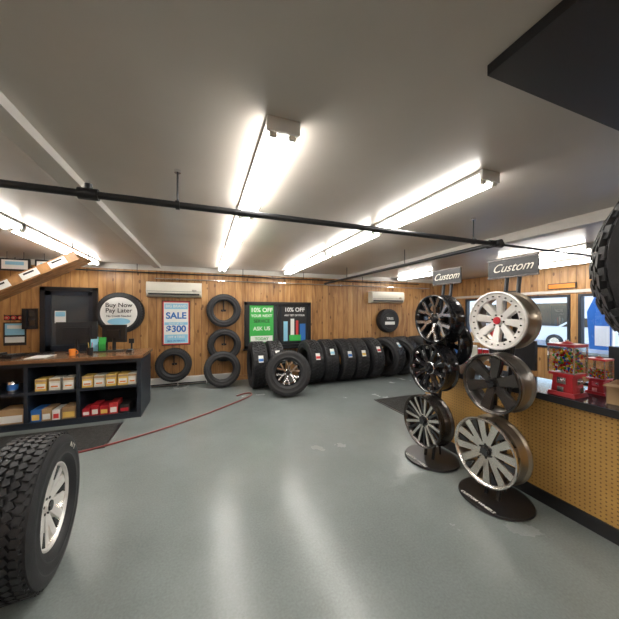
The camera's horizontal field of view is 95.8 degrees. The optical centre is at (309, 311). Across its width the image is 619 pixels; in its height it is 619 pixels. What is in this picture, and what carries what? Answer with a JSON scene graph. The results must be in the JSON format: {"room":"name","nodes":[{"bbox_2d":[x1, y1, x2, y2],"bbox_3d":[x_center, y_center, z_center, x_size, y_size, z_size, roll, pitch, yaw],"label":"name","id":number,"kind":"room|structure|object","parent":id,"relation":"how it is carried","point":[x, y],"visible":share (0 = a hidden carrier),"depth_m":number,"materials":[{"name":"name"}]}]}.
{"room":"tire shop","nodes":[
{"label":"tire shop","id":0,"kind":"room"},
{"bbox_2d":[0,265,452,386],"bbox_3d":[-0.962,0.285,6.505,11.600,2.430,0.150,0,0,-21],"label":"wall","id":1,"kind":"structure","parent":0,"point":[345,312],"depth_m":6.10,"materials":[{"name":"brown wood"}]},
{"bbox_2d":[4,315,21,319],"bbox_3d":[-5.067,0.100,4.853,0.360,0.090,0.035,0,0,-21],"label":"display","id":2,"kind":"object","parent":1,"relation":"attached to","point":[6,317],"visible":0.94,"depth_m":4.83,"materials":[{"name":"red plastic"}]},
{"bbox_2d":[3,322,25,345],"bbox_3d":[-5.104,0.380,4.850,0.300,0.400,0.016,0,0,-21],"label":"flyer","id":3,"kind":"object","parent":1,"relation":"attached to","point":[13,333],"visible":0.88,"depth_m":4.84,"materials":[{"name":"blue paper"}]},
{"bbox_2d":[22,309,37,328],"bbox_3d":[-4.893,0.120,4.886,0.200,0.360,0.095,0,0,-21],"label":"wall phone","id":4,"kind":"object","parent":1,"relation":"attached to","point":[29,316],"visible":1,"depth_m":4.88,"materials":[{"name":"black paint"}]},
{"bbox_2d":[40,286,97,351],"bbox_3d":[-4.357,0.525,5.081,0.840,1.950,0.107,0,0,-21],"label":"door","id":5,"kind":"structure","parent":1,"relation":"in","point":[57,304],"depth_m":5.06,"materials":[{"name":"black paint"}]},
{"bbox_2d":[95,292,144,331],"bbox_3d":[-3.573,0.020,5.298,0.770,0.770,0.250,0,0,-21],"label":"sign","id":6,"kind":"object","parent":1,"relation":"attached to","point":[118,308],"visible":0.95,"depth_m":5.20,"materials":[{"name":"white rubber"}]},
{"bbox_2d":[155,348,191,381],"bbox_3d":[-2.728,1.060,5.635,0.667,0.667,0.208,0,0,-21],"label":"tire","id":7,"kind":"object","parent":1,"relation":"attached to","point":[161,372],"visible":1,"depth_m":5.56,"materials":[{"name":"black rubber"}]},
{"bbox_2d":[146,281,201,297],"bbox_3d":[-2.711,-0.447,5.645,1.000,0.293,0.218,0,0,-21],"label":"air conditioner","id":8,"kind":"object","parent":1,"relation":"attached to","point":[153,289],"visible":1,"depth_m":5.56,"materials":[{"name":"beige plastic"}]},
{"bbox_2d":[162,301,189,345],"bbox_3d":[-2.727,0.225,5.731,0.530,0.910,0.046,0,0,-21],"label":"poster board","id":9,"kind":"object","parent":1,"relation":"attached to","point":[175,314],"visible":1,"depth_m":5.71,"materials":[{"name":"white paper"}]},
{"bbox_2d":[151,373,230,386],"bbox_3d":[-2.689,1.413,5.729,2.220,0.175,0.080,0,0,-21],"label":"baseboard heater","id":10,"kind":"object","parent":1,"relation":"attached to","point":[194,378],"visible":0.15,"depth_m":5.78,"materials":[{"name":"white metal"}]},
{"bbox_2d":[0,257,432,282],"bbox_3d":[-0.926,-0.880,6.412,11.200,0.100,0.050,0,0,-21],"label":"trim","id":11,"kind":"structure","parent":1,"relation":"attached to","point":[101,265],"depth_m":6.11,"materials":[{"name":"white"}]},
{"bbox_2d":[15,257,429,288],"bbox_3d":[-1.096,-0.784,6.296,9.600,0.289,0.142,0,0,-21],"label":"conduit","id":12,"kind":"object","parent":1,"relation":"attached to","point":[137,271],"visible":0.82,"depth_m":6.16,"materials":[{"name":"black metal"}]},
{"bbox_2d":[206,294,240,326],"bbox_3d":[-1.830,-0.030,5.975,0.701,0.701,0.218,0,0,-21],"label":"tire","id":13,"kind":"object","parent":1,"relation":"attached to","point":[233,301],"visible":1,"depth_m":5.89,"materials":[{"name":"black rubber"}]},
{"bbox_2d":[207,328,240,360],"bbox_3d":[-1.821,0.700,5.978,0.687,0.687,0.214,0,0,-21],"label":"tire","id":14,"kind":"object","parent":1,"relation":"attached to","point":[221,332],"visible":0.76,"depth_m":5.89,"materials":[{"name":"black rubber"}]},
{"bbox_2d":[243,302,310,350],"bbox_3d":[-0.705,0.310,6.462,1.630,1.080,0.107,0,0,-21],"label":"window","id":15,"kind":"structure","parent":1,"relation":"in","point":[277,306],"depth_m":6.46,"materials":[{"name":"black paint"}]},
{"bbox_2d":[250,305,272,342],"bbox_3d":[-1.083,0.275,6.345,0.540,0.850,0.015,0,0,-21],"label":"poster","id":16,"kind":"object","parent":15,"relation":"attached to","point":[261,316],"visible":0.99,"depth_m":6.34,"materials":[{"name":"green paper"}]},
{"bbox_2d":[282,305,306,342],"bbox_3d":[-0.353,0.280,6.620,0.620,0.880,0.018,0,0,-21],"label":"poster","id":17,"kind":"object","parent":15,"relation":"attached to","point":[294,317],"visible":0.99,"depth_m":6.62,"materials":[{"name":"black paper"}]},
{"bbox_2d":[237,365,385,379],"bbox_3d":[1.337,1.450,7.283,6.350,0.100,0.020,0,0,-21],"label":"baseboard","id":18,"kind":"structure","parent":1,"relation":"attached to","point":[241,377],"depth_m":6.22,"materials":[{"name":"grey wood"}]},
{"bbox_2d":[368,291,403,302],"bbox_3d":[2.051,-0.387,7.444,1.000,0.293,0.218,0,0,-21],"label":"air conditioner","id":19,"kind":"object","parent":1,"relation":"attached to","point":[373,296],"visible":1,"depth_m":7.34,"materials":[{"name":"beige plastic"}]},
{"bbox_2d":[376,309,398,331],"bbox_3d":[2.082,0.230,7.448,0.619,0.619,0.198,0,0,-21],"label":"sign","id":20,"kind":"object","parent":1,"relation":"attached to","point":[387,320],"visible":1,"depth_m":7.36,"materials":[{"name":"black rubber"}]},
{"bbox_2d":[346,206,614,279],"bbox_3d":[2.714,-0.880,2.549,0.120,0.100,9.850,0,0,-21],"label":"trim","id":21,"kind":"structure","parent":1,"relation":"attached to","point":[596,217],"depth_m":3.06,"materials":[{"name":"white"}]},
{"bbox_2d":[0,0,618,279],"bbox_3d":[0.806,-0.980,1.828,11.600,0.100,10.250,0,0,-21],"label":"ceiling","id":22,"kind":"structure","parent":0,"point":[395,103],"depth_m":1.40,"materials":[{"name":"beige paint"}]},
{"bbox_2d":[0,213,22,230],"bbox_3d":[-2.858,-0.886,2.330,0.164,0.083,1.220,0,0,-21],"label":"fluorescent light fixture","id":23,"kind":"object","parent":22,"relation":"attached to","point":[6,222],"visible":1,"depth_m":2.79,"materials":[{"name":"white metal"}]},
{"bbox_2d":[0,258,30,270],"bbox_3d":[-4.540,-0.782,4.320,0.360,0.294,0.038,0,0,-21],"label":"framed certificate","id":24,"kind":"object","parent":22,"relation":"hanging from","point":[6,264],"visible":0.96,"depth_m":4.30,"materials":[{"name":"paper"}]},
{"bbox_2d":[0,243,91,300],"bbox_3d":[-3.933,-0.398,3.789,1.532,1.064,0.630,0,0,-21],"label":"display shelf","id":25,"kind":"object","parent":22,"relation":"hanging from","point":[32,277],"visible":1,"depth_m":3.75,"materials":[{"name":"brown wood"}]},
{"bbox_2d":[35,254,68,272],"bbox_3d":[-4.119,-0.782,4.479,0.420,0.294,0.038,0,0,-21],"label":"framed certificate","id":26,"kind":"object","parent":22,"relation":"hanging from","point":[37,262],"visible":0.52,"depth_m":4.42,"materials":[{"name":"white paper"}]},
{"bbox_2d":[8,224,99,264],"bbox_3d":[-3.487,-0.886,3.995,0.164,0.083,2.260,0,0,-21],"label":"fluorescent light fixture","id":27,"kind":"object","parent":22,"relation":"attached to","point":[61,247],"visible":0.81,"depth_m":3.46,"materials":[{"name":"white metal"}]},
{"bbox_2d":[0,91,160,267],"bbox_3d":[-1.308,-0.902,1.029,0.120,0.055,9.850,0,0,-21],"label":"trim","id":28,"kind":"structure","parent":22,"relation":"attached to","point":[13,124],"depth_m":1.64,"materials":[{"name":"white"}]},
{"bbox_2d":[218,246,238,271],"bbox_3d":[-1.420,-0.886,4.776,0.164,0.083,2.260,0,0,-21],"label":"fluorescent light fixture","id":29,"kind":"object","parent":22,"relation":"attached to","point":[229,252],"visible":0.74,"depth_m":4.46,"materials":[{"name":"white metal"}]},
{"bbox_2d":[226,215,254,247],"bbox_3d":[-0.791,-0.886,3.111,0.164,0.083,1.220,0,0,-21],"label":"fluorescent light fixture","id":30,"kind":"object","parent":22,"relation":"attached to","point":[240,225],"visible":0.84,"depth_m":2.99,"materials":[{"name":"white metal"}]},
{"bbox_2d":[238,114,299,211],"bbox_3d":[-0.338,-0.886,1.914,0.164,0.083,1.220,0,0,-21],"label":"fluorescent light fixture","id":31,"kind":"object","parent":22,"relation":"attached to","point":[279,134],"visible":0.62,"depth_m":1.58,"materials":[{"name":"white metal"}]},
{"bbox_2d":[0,169,589,283],"bbox_3d":[-0.157,-0.798,4.377,11.200,0.264,4.400,0,0,-21],"label":"pipe","id":32,"kind":"object","parent":22,"relation":"attached to","point":[87,192],"visible":0.97,"depth_m":1.99,"materials":[{"name":"black metal"}]},
{"bbox_2d":[284,250,332,274],"bbox_3d":[-0.101,-0.886,5.275,0.164,0.083,2.260,0,0,-21],"label":"fluorescent light fixture","id":33,"kind":"object","parent":22,"relation":"attached to","point":[321,256],"visible":0.9,"depth_m":4.94,"materials":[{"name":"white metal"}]},
{"bbox_2d":[325,231,383,255],"bbox_3d":[0.528,-0.886,3.610,0.164,0.083,1.220,0,0,-21],"label":"fluorescent light fixture","id":34,"kind":"object","parent":22,"relation":"attached to","point":[357,238],"visible":0.83,"depth_m":3.50,"materials":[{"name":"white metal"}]},
{"bbox_2d":[397,271,432,279],"bbox_3d":[2.631,-0.886,6.900,0.164,0.083,1.250,0,0,-21],"label":"fluorescent light fixture","id":35,"kind":"object","parent":22,"relation":"attached to","point":[430,273],"visible":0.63,"depth_m":6.85,"materials":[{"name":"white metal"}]},
{"bbox_2d":[375,169,499,228],"bbox_3d":[0.981,-0.886,2.412,0.164,0.083,1.220,0,0,-21],"label":"fluorescent light fixture","id":36,"kind":"object","parent":22,"relation":"attached to","point":[487,179],"visible":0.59,"depth_m":2.15,"materials":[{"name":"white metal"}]},
{"bbox_2d":[496,243,593,259],"bbox_3d":[3.585,-0.886,4.375,0.164,0.083,1.250,0,0,-21],"label":"fluorescent light fixture","id":37,"kind":"object","parent":22,"relation":"attached to","point":[586,246],"visible":0.5,"depth_m":3.99,"materials":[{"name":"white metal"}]},
{"bbox_2d":[487,0,618,130],"bbox_3d":[3.645,-0.910,1.671,6.000,0.039,0.950,0,0,-21],"label":"ceiling bulkhead","id":38,"kind":"object","parent":22,"relation":"attached to","point":[569,59],"depth_m":0.99,"materials":[{"name":"black paint"}]},
{"bbox_2d":[539,257,590,268],"bbox_3d":[4.593,-0.886,5.103,0.164,0.083,2.300,0,0,-21],"label":"fluorescent light fixture","id":39,"kind":"object","parent":22,"relation":"attached to","point":[583,259],"visible":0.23,"depth_m":5.01,"materials":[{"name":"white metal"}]},
{"bbox_2d":[0,372,618,618],"bbox_3d":[0.806,1.550,1.828,11.600,0.100,10.250,0,0,-21],"label":"floor","id":40,"kind":"structure","parent":0,"point":[310,503],"depth_m":1.89,"materials":[{"name":"paint"}]},
{"bbox_2d":[0,431,79,607],"bbox_3d":[-1.555,1.107,1.572,0.256,0.787,0.787,0,0,-25],"label":"tire","id":41,"kind":"object","parent":40,"relation":"on","point":[40,474],"visible":1,"depth_m":1.41,"materials":[{"name":"black rubber"}]},
{"bbox_2d":[0,422,122,450],"bbox_3d":[-3.286,1.494,3.109,1.910,0.011,0.760,0,0,-21],"label":"floor mat","id":42,"kind":"object","parent":40,"relation":"on","point":[87,437],"visible":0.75,"depth_m":3.37,"materials":[{"name":"carpet"}]},
{"bbox_2d":[0,348,152,432],"bbox_3d":[-3.926,1.055,3.840,3.010,0.890,0.840,0,0,-21],"label":"counter","id":43,"kind":"object","parent":40,"relation":"on","point":[26,371],"depth_m":3.93,"materials":[{"name":"brown wood"}]},
{"bbox_2d":[0,352,20,359],"bbox_3d":[-3.975,0.573,3.672,0.200,0.073,0.200,0,0,-21],"label":"desk telephone","id":44,"kind":"object","parent":43,"relation":"on","point":[3,355],"visible":1,"depth_m":3.64,"materials":[{"name":"black paint"}]},
{"bbox_2d":[7,381,18,392],"bbox_3d":[-3.820,0.961,3.602,0.106,0.135,0.106,0,0,-21],"label":"paint can","id":45,"kind":"object","parent":43,"relation":"on","point":[12,386],"visible":1,"depth_m":3.57,"materials":[{"name":"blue metal"}]},
{"bbox_2d":[16,352,54,355],"bbox_3d":[-3.900,0.593,3.957,0.420,0.028,0.140,0,0,-21],"label":"keyboard","id":46,"kind":"object","parent":43,"relation":"on","point":[32,353],"visible":0.94,"depth_m":3.92,"materials":[{"name":"black paint"}]},
{"bbox_2d":[24,354,55,359],"bbox_3d":[-3.605,0.601,3.749,0.250,0.015,0.305,0,0,-21],"label":"paper stack","id":47,"kind":"object","parent":43,"relation":"on","point":[36,356],"visible":1,"depth_m":3.71,"materials":[{"name":"white paper"}]},
{"bbox_2d":[0,397,132,425],"bbox_3d":[-3.266,1.329,3.847,1.410,0.180,0.254,0,0,-21],"label":"boxes","id":48,"kind":"object","parent":43,"relation":"on","point":[12,414],"visible":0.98,"depth_m":3.73,"materials":[{"name":"cardboard"}]},
{"bbox_2d":[69,349,77,355],"bbox_3d":[-3.311,0.564,3.918,0.099,0.090,0.080,0,0,12],"label":"coffee mug","id":49,"kind":"object","parent":43,"relation":"on","point":[72,352],"visible":1,"depth_m":3.89,"materials":[{"name":"orange ceramic"}]},
{"bbox_2d":[56,322,97,353],"bbox_3d":[-3.456,0.379,4.167,0.480,0.460,0.195,0,0,-29],"label":"computer monitor","id":50,"kind":"object","parent":43,"relation":"on","point":[76,333],"visible":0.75,"depth_m":4.13,"materials":[{"name":"black paint"}]},
{"bbox_2d":[35,370,136,391],"bbox_3d":[-3.047,0.951,3.902,1.132,0.155,0.205,0,0,-21],"label":"boxes","id":51,"kind":"object","parent":43,"relation":"on","point":[57,382],"visible":0.98,"depth_m":3.82,"materials":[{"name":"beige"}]},
{"bbox_2d":[86,342,93,354],"bbox_3d":[-3.136,0.524,4.000,0.080,0.170,0.080,0,0,-21],"label":"pen cup","id":52,"kind":"object","parent":43,"relation":"on","point":[89,349],"visible":1,"depth_m":3.98,"materials":[{"name":"black plastic"}]},
{"bbox_2d":[89,337,107,351],"bbox_3d":[-3.220,0.494,4.278,0.240,0.230,0.100,0,0,-21],"label":"brochure holder","id":53,"kind":"object","parent":43,"relation":"on","point":[100,344],"visible":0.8,"depth_m":4.26,"materials":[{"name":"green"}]},
{"bbox_2d":[102,325,126,351],"bbox_3d":[-3.040,0.404,4.367,0.360,0.410,0.195,0,0,-1],"label":"computer monitor","id":54,"kind":"object","parent":43,"relation":"on","point":[113,333],"visible":0.96,"depth_m":4.35,"materials":[{"name":"black paint"}]},
{"bbox_2d":[126,338,133,352],"bbox_3d":[-2.739,0.511,4.279,0.080,0.195,0.182,0,0,-21],"label":"card reader","id":55,"kind":"object","parent":43,"relation":"on","point":[131,341],"visible":1,"depth_m":4.30,"materials":[{"name":"black plastic"}]},
{"bbox_2d":[78,392,251,452],"bbox_3d":[-2.109,1.488,3.573,0.408,0.019,3.758,0,0,37],"label":"air hose","id":56,"kind":"object","parent":40,"relation":"on","point":[247,392],"visible":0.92,"depth_m":3.55,"materials":[{"name":"red rubber"}]},
{"bbox_2d":[204,351,240,386],"bbox_3d":[-1.758,1.148,5.643,0.708,0.726,0.320,0,0,-21],"label":"tire","id":57,"kind":"object","parent":40,"relation":"on","point":[232,358],"visible":1,"depth_m":5.55,"materials":[{"name":"black rubber"}]},
{"bbox_2d":[247,341,267,387],"bbox_3d":[-1.051,1.045,5.611,0.303,0.914,0.914,0,0,-21],"label":"tire","id":58,"kind":"object","parent":40,"relation":"on","point":[257,355],"visible":0.98,"depth_m":5.28,"materials":[{"name":"black rubber"}]},
{"bbox_2d":[265,340,284,385],"bbox_3d":[-0.742,1.045,5.727,0.303,0.914,0.914,0,0,-21],"label":"tire","id":59,"kind":"object","parent":40,"relation":"on","point":[273,347],"visible":0.38,"depth_m":5.46,"materials":[{"name":"black rubber"}]},
{"bbox_2d":[265,350,310,396],"bbox_3d":[-0.390,1.095,5.048,0.818,0.826,0.402,0,0,-1],"label":"tire","id":60,"kind":"object","parent":40,"relation":"on","point":[274,382],"visible":1,"depth_m":4.95,"materials":[{"name":"black rubber"}]},
{"bbox_2d":[297,339,323,383],"bbox_3d":[0.003,1.045,5.934,0.303,0.914,0.914,0,0,-23],"label":"tire","id":61,"kind":"object","parent":40,"relation":"on","point":[311,350],"visible":0.77,"depth_m":5.59,"materials":[{"name":"black rubber"}]},
{"bbox_2d":[317,339,338,381],"bbox_3d":[0.339,1.045,6.061,0.303,0.914,0.914,0,0,-18],"label":"tire","id":62,"kind":"object","parent":40,"relation":"on","point":[330,353],"visible":0.66,"depth_m":5.70,"materials":[{"name":"black rubber"}]},
{"bbox_2d":[332,338,355,380],"bbox_3d":[0.676,1.045,6.189,0.303,0.914,0.914,0,0,-22],"label":"tire","id":63,"kind":"object","parent":40,"relation":"on","point":[347,366],"visible":0.66,"depth_m":5.84,"materials":[{"name":"black rubber"}]},
{"bbox_2d":[347,338,369,378],"bbox_3d":[1.013,1.045,6.316,0.303,0.914,0.914,0,0,-19],"label":"tire","id":64,"kind":"object","parent":40,"relation":"on","point":[361,351],"visible":0.59,"depth_m":5.95,"materials":[{"name":"black rubber"}]},
{"bbox_2d":[360,337,384,377],"bbox_3d":[1.350,1.045,6.443,0.303,0.914,0.914,0,0,-23],"label":"tire","id":65,"kind":"object","parent":40,"relation":"on","point":[377,356],"visible":0.59,"depth_m":6.09,"materials":[{"name":"black rubber"}]},
{"bbox_2d":[369,337,405,375],"bbox_3d":[1.799,1.045,6.613,0.303,0.914,0.914,0,0,-41],"label":"tire","id":66,"kind":"object","parent":40,"relation":"on","point":[397,350],"visible":0.62,"depth_m":6.33,"materials":[{"name":"black rubber"}]},
{"bbox_2d":[374,393,422,414],"bbox_3d":[1.718,1.494,4.578,1.010,0.011,0.810,0,0,-21],"label":"floor mat","id":67,"kind":"object","parent":40,"relation":"on","point":[397,403],"visible":0.43,"depth_m":4.65,"materials":[{"name":"carpet"}]},
{"bbox_2d":[383,336,417,374],"bbox_3d":[2.210,1.045,6.768,0.303,0.914,0.914,0,0,-45],"label":"tire","id":68,"kind":"object","parent":40,"relation":"on","point":[408,343],"visible":0.44,"depth_m":6.58,"materials":[{"name":"black rubber"}]},
{"bbox_2d":[403,335,424,364],"bbox_3d":[2.669,1.045,6.941,0.303,0.914,0.914,0,0,-38],"label":"tire","id":69,"kind":"object","parent":40,"relation":"on","point":[418,339],"visible":0.15,"depth_m":6.86,"materials":[{"name":"black rubber"}]},
{"bbox_2d":[405,266,461,472],"bbox_3d":[1.249,0.524,2.866,0.506,1.952,0.530,0,0,-21],"label":"display rack","id":70,"kind":"object","parent":40,"relation":"on","point":[437,459],"visible":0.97,"depth_m":2.86,"materials":[{"name":"black metal"}]},
{"bbox_2d":[404,393,454,448],"bbox_3d":[1.198,1.100,2.847,0.177,0.510,0.510,0,0,-21],"label":"alloy wheel","id":71,"kind":"object","parent":70,"relation":"attached to","point":[420,423],"visible":1,"depth_m":2.77,"materials":[{"name":"grey metal"}]},
{"bbox_2d":[410,343,459,392],"bbox_3d":[1.268,0.570,2.874,0.177,0.490,0.490,0,0,-21],"label":"alloy wheel","id":72,"kind":"object","parent":70,"relation":"attached to","point":[419,366],"visible":1,"depth_m":2.81,"materials":[{"name":"black metal"}]},
{"bbox_2d":[415,295,464,342],"bbox_3d":[1.333,0.070,2.898,0.177,0.490,0.490,0,0,-21],"label":"alloy wheel","id":73,"kind":"object","parent":70,"relation":"attached to","point":[456,315],"visible":1,"depth_m":2.83,"materials":[{"name":"black metal"}]},
{"bbox_2d":[423,321,472,364],"bbox_3d":[1.455,0.330,2.977,0.177,0.490,0.490,0,0,-21],"label":"alloy wheel","id":74,"kind":"object","parent":70,"relation":"attached to","point":[464,346],"visible":0.31,"depth_m":2.80,"materials":[{"name":"black metal"}]},
{"bbox_2d":[455,330,508,370],"bbox_3d":[3.001,0.891,4.929,0.900,1.218,0.400,0,0,29],"label":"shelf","id":75,"kind":"object","parent":40,"relation":"on","point":[480,350],"visible":0.07,"depth_m":4.82,"materials":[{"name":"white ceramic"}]},
{"bbox_2d":[458,253,538,521],"bbox_3d":[1.492,0.524,2.253,0.506,1.952,0.530,0,0,-21],"label":"display rack","id":76,"kind":"object","parent":40,"relation":"on","point":[509,504],"visible":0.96,"depth_m":2.23,"materials":[{"name":"black metal"}]},
{"bbox_2d":[454,414,533,489],"bbox_3d":[1.441,1.100,2.234,0.177,0.524,0.524,0,0,-21],"label":"alloy wheel","id":77,"kind":"object","parent":76,"relation":"attached to","point":[473,438],"visible":1,"depth_m":2.16,"materials":[{"name":"silver metal"}]},
{"bbox_2d":[463,352,536,414],"bbox_3d":[1.510,0.570,2.260,0.177,0.480,0.480,0,0,-21],"label":"alloy wheel","id":78,"kind":"object","parent":76,"relation":"attached to","point":[523,378],"visible":1,"depth_m":2.20,"materials":[{"name":"grey metal"}]},
{"bbox_2d":[469,291,541,349],"bbox_3d":[1.576,0.070,2.284,0.177,0.470,0.470,0,0,-21],"label":"alloy wheel","id":79,"kind":"object","parent":76,"relation":"attached to","point":[529,324],"visible":0.99,"depth_m":2.22,"materials":[{"name":"silver metal"}]},
{"bbox_2d":[426,363,618,545],"bbox_3d":[2.255,1.062,1.734,0.556,0.875,3.750,0,0,-21],"label":"counter","id":80,"kind":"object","parent":40,"relation":"on","point":[573,444],"depth_m":2.04,"materials":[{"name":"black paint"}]},
{"bbox_2d":[547,340,588,398],"bbox_3d":[1.945,0.417,2.108,0.186,0.414,0.186,0,0,-21],"label":"vending machine","id":81,"kind":"object","parent":80,"relation":"on","point":[567,361],"visible":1,"depth_m":2.06,"materials":[{"name":"red plastic"}]},
{"bbox_2d":[549,346,586,374],"bbox_3d":[1.948,0.356,2.115,0.163,0.193,0.163,0,0,-21],"label":"canister","id":82,"kind":"object","parent":81,"relation":"on","point":[563,360],"depth_m":2.05,"materials":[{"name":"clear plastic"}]},
{"bbox_2d":[585,355,613,396],"bbox_3d":[2.214,0.479,2.137,0.131,0.290,0.131,0,0,-21],"label":"vending machine","id":83,"kind":"object","parent":80,"relation":"on","point":[600,369],"visible":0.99,"depth_m":2.10,"materials":[{"name":"red plastic"}]},
{"bbox_2d":[586,360,612,379],"bbox_3d":[2.216,0.436,2.142,0.114,0.135,0.114,0,0,-21],"label":"canister","id":84,"kind":"object","parent":83,"relation":"on","point":[597,369],"depth_m":2.10,"materials":[{"name":"clear glass"}]},
{"bbox_2d":[602,379,618,405],"bbox_3d":[2.153,0.555,1.873,0.350,0.137,0.200,0,0,-32],"label":"cardboard box","id":85,"kind":"object","parent":80,"relation":"on","point":[612,388],"visible":1,"depth_m":1.89,"materials":[{"name":"beige cardboard"}]},
{"bbox_2d":[582,349,608,386],"bbox_3d":[4.554,1.055,4.073,0.560,0.890,1.260,0,0,-21],"label":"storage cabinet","id":86,"kind":"object","parent":40,"relation":"on","point":[591,352],"visible":0.02,"depth_m":4.21,"materials":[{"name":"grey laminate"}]},
{"bbox_2d":[583,346,618,385],"bbox_3d":[3.388,0.950,2.991,0.564,1.100,0.590,0,0,-21],"label":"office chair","id":87,"kind":"object","parent":40,"relation":"on","point":[613,350],"visible":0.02,"depth_m":3.21,"materials":[{"name":"black"}]},
{"bbox_3d":[2.841,1.128,1.875,0.600,0.745,3.500,0,0,-21],"label":"office desk","id":88,"kind":"object","parent":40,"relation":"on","visible":0},
{"bbox_2d":[489,338,536,370],"bbox_3d":[2.280,0.529,3.160,0.240,0.450,0.500,0,0,-21],"label":"computer monitor","id":89,"kind":"object","parent":88,"relation":"on","point":[528,354],"visible":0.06,"depth_m":2.98,"materials":[{"name":"black paint"}]},
{"bbox_3d":[1.653,0.665,0.689,0.600,1.670,0.600,0,0,-21],"label":"display stand","id":90,"kind":"object","parent":40,"relation":"on","visible":0},
{"bbox_2d":[589,201,618,334],"bbox_3d":[1.369,-0.160,0.747,0.868,0.869,0.288,0,0,39],"label":"tire","id":91,"kind":"object","parent":90,"relation":"on","point":[604,257],"visible":1,"depth_m":0.92,"materials":[{"name":"black rubber"}]},
{"bbox_2d":[453,264,591,379],"bbox_3d":[6.115,0.285,3.834,0.150,2.430,9.850,0,0,-21],"label":"wall","id":92,"kind":"structure","parent":0,"point":[579,274],"depth_m":6.20,"materials":[{"name":"brown wood"}]},
{"bbox_2d":[465,299,506,338],"bbox_3d":[4.703,0.210,7.470,0.120,1.140,1.150,0,0,-21],"label":"window","id":93,"kind":"structure","parent":92,"relation":"in","point":[469,303],"depth_m":7.93,"materials":[{"name":"clear glass"}]},
{"bbox_2d":[454,289,591,298],"bbox_3d":[6.030,-0.420,3.802,0.030,0.060,9.850,0,0,-21],"label":"trim","id":94,"kind":"structure","parent":92,"relation":"attached to","point":[576,290],"depth_m":6.05,"materials":[{"name":"white"}]},
{"bbox_2d":[517,294,570,347],"bbox_3d":[5.179,0.210,6.212,0.120,1.140,1.040,0,0,-21],"label":"window","id":95,"kind":"structure","parent":92,"relation":"in","point":[555,310],"depth_m":6.01,"materials":[{"name":"clear glass"}]},
{"bbox_2d":[548,282,576,289],"bbox_3d":[5.255,-0.540,5.834,0.024,0.120,0.500,0,0,-21],"label":"wall sign","id":96,"kind":"object","parent":92,"relation":"attached to","point":[571,284],"visible":1,"depth_m":5.81,"materials":[{"name":"orange paint"}]},
{"bbox_2d":[578,293,618,350],"bbox_3d":[5.794,0.210,4.584,0.120,1.140,2.180,0,0,-21],"label":"window","id":97,"kind":"structure","parent":92,"relation":"in","point":[593,330],"depth_m":5.40,"materials":[{"name":"clear glass"}]}
]}

